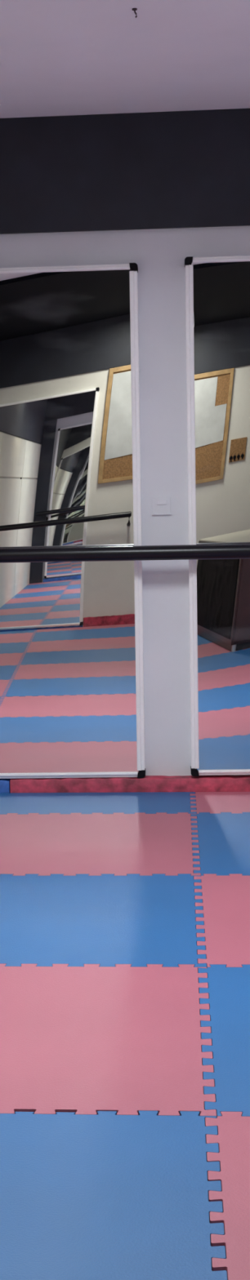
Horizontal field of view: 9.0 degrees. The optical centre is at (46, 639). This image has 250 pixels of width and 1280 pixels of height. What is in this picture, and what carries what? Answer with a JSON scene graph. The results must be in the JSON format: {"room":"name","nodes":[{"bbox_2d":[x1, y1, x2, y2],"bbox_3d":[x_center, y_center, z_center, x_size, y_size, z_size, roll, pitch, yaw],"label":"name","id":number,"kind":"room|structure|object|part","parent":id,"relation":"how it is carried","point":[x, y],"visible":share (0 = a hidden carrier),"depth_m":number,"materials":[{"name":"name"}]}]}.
{"room":"exercise studio","nodes":[
{"label":"exercise studio","id":0,"kind":"room"},
{"bbox_2d":[0,225,249,776],"bbox_3d":[0.733,-0.752,6.581,3.954,2.792,0.120,-1,5,5],"label":"wall","id":1,"kind":"structure","parent":0,"point":[159,255],"depth_m":6.53,"materials":[{"name":"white paint"}]},
{"bbox_2d":[0,262,145,778],"bbox_3d":[-0.236,-0.469,6.579,1.261,2.112,0.093,-1,5,5],"label":"wall mirror","id":2,"kind":"object","parent":1,"relation":"attached to","point":[72,654],"visible":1,"depth_m":6.54,"materials":[{"name":"clear glass"}]},
{"bbox_3d":[-0.256,-1.508,6.496,1.197,0.022,0.068,-1,5,5],"label":"rail","id":3,"kind":"part","parent":2,"relation":"part of","materials":[{"name":"white metal"}]},
{"bbox_3d":[-0.214,0.570,6.675,1.197,0.022,0.090,-1,5,5],"label":"rail","id":4,"kind":"part","parent":2,"relation":"part of","materials":[{"name":"white metal"}]},
{"bbox_2d":[0,108,249,234],"bbox_3d":[0.703,-1.906,6.404,3.714,0.460,0.022,-1,5,5],"label":"trim","id":5,"kind":"structure","parent":1,"relation":"attached to","point":[174,169],"depth_m":6.43,"materials":[{"name":"black paint"}]},
{"bbox_2d":[0,543,249,563],"bbox_3d":[0.729,-0.316,6.471,3.614,0.155,0.180,-1,5,5],"label":"ballet barre","id":6,"kind":"object","parent":1,"relation":"attached to","point":[234,551],"visible":1,"depth_m":6.42,"materials":[{"name":"black metal"}]},
{"bbox_2d":[151,497,171,515],"bbox_3d":[0.476,-0.554,6.555,0.080,0.072,0.010,-1,5,5],"label":"switch plate","id":7,"kind":"object","parent":1,"relation":"attached to","point":[161,505],"visible":1,"depth_m":6.55,"materials":[{"name":"white plastic"}]},
{"bbox_2d":[184,255,249,776],"bbox_3d":[1.031,-0.498,6.479,0.904,2.120,0.081,-1,5,5],"label":"wall mirror","id":8,"kind":"object","parent":1,"relation":"attached to","point":[217,288],"visible":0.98,"depth_m":6.48,"materials":[{"name":"clear glass"}]},
{"bbox_3d":[1.010,-1.540,6.384,0.840,0.022,0.078,-1,5,5],"label":"rail","id":9,"kind":"part","parent":8,"relation":"part of","materials":[{"name":"white metal"}]},
{"bbox_3d":[1.053,0.544,6.579,0.840,0.022,0.071,-1,5,5],"label":"rail","id":10,"kind":"part","parent":8,"relation":"part of","materials":[{"name":"white metal"}]},
{"bbox_2d":[0,0,249,118],"bbox_3d":[0.340,-1.786,2.000,3.954,0.120,9.085,-1,5,5],"label":"ceiling","id":11,"kind":"structure","parent":0,"point":[58,57],"depth_m":5.57,"materials":[{"name":"paint"}]},
{"bbox_2d":[132,8,137,17],"bbox_3d":[0.280,-1.988,5.026,0.016,0.028,0.016,-1,5,5],"label":"ceiling hook","id":12,"kind":"object","parent":11,"relation":"attached to","point":[133,9],"visible":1,"depth_m":5.02,"materials":[{"name":"metal"}]},
{"bbox_3d":[0.400,1.123,2.267,3.954,0.140,9.085,-1,5,5],"label":"floor","id":13,"kind":"structure","parent":0,"visible":0},
{"bbox_2d":[0,778,10,792],"bbox_3d":[-0.506,0.627,6.715,0.708,0.072,0.069,-1,5,5],"label":"edging strip","id":14,"kind":"object","parent":13,"relation":"on","point":[4,783],"visible":0.65,"depth_m":6.65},
{"bbox_2d":[0,791,196,814],"bbox_3d":[0.091,0.669,6.409,1.023,0.020,0.445,-1,5,5],"label":"mat","id":15,"kind":"object","parent":13,"relation":"on","point":[148,802],"visible":0.68,"depth_m":6.39,"materials":[{"name":"blue plastic"}]},
{"bbox_2d":[0,812,200,875],"bbox_3d":[0.034,0.735,5.703,1.023,0.020,1.023,-1,5,5],"label":"mat","id":16,"kind":"object","parent":13,"relation":"on","point":[72,844],"visible":0.88,"depth_m":5.64,"materials":[{"name":"pink plastic"}]},
{"bbox_2d":[0,873,206,967],"bbox_3d":[-0.047,0.828,4.710,1.023,0.020,1.023,-1,5,5],"label":"mat","id":17,"kind":"object","parent":13,"relation":"on","point":[105,920],"visible":0.91,"depth_m":4.64,"materials":[{"name":"blue plastic"}]},
{"bbox_2d":[0,963,216,1115],"bbox_3d":[-0.128,0.920,3.718,1.023,0.020,1.023,-1,5,5],"label":"mat","id":18,"kind":"object","parent":13,"relation":"on","point":[125,1039],"visible":0.81,"depth_m":3.62,"materials":[{"name":"pink plastic"}]},
{"bbox_2d":[0,1111,226,1279],"bbox_3d":[-0.209,1.013,2.725,1.023,0.020,1.022,-1,5,5],"label":"mat","id":19,"kind":"object","parent":13,"relation":"on","point":[106,1195],"visible":0.91,"depth_m":2.81,"materials":[{"name":"blue plastic"}]},
{"bbox_2d":[9,775,249,793],"bbox_3d":[1.222,0.601,6.571,2.752,0.079,0.069,-1,5,5],"label":"baseboard","id":20,"kind":"structure","parent":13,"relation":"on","point":[148,783],"depth_m":6.61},
{"bbox_2d":[190,791,249,813],"bbox_3d":[1.088,0.656,6.326,1.023,0.020,0.445,-1,5,5],"label":"mat","id":21,"kind":"object","parent":13,"relation":"on","point":[213,802],"visible":0.77,"depth_m":6.36,"materials":[{"name":"pink plastic"}]},
{"bbox_2d":[191,812,249,875],"bbox_3d":[1.030,0.722,5.620,1.023,0.020,1.023,-1,5,5],"label":"mat","id":22,"kind":"object","parent":13,"relation":"on","point":[224,838],"visible":0.8,"depth_m":5.62,"materials":[{"name":"blue plastic"}]},
{"bbox_2d":[193,873,249,968],"bbox_3d":[0.950,0.815,4.628,1.023,0.020,1.023,-1,5,5],"label":"mat","id":23,"kind":"object","parent":13,"relation":"on","point":[225,904],"visible":0.85,"depth_m":4.62,"materials":[{"name":"pink plastic"}]},
{"bbox_2d":[198,964,249,1118],"bbox_3d":[0.869,0.907,3.635,1.023,0.020,1.023,-1,5,5],"label":"mat","id":24,"kind":"object","parent":13,"relation":"on","point":[228,990],"visible":0.77,"depth_m":3.63,"materials":[{"name":"blue plastic"}]},
{"bbox_2d":[204,1111,249,1279],"bbox_3d":[0.788,1.000,2.643,1.023,0.020,1.023,-1,5,5],"label":"mat","id":25,"kind":"object","parent":13,"relation":"on","point":[233,1138],"visible":0.77,"depth_m":2.83,"materials":[{"name":"pink plastic"}]}
]}

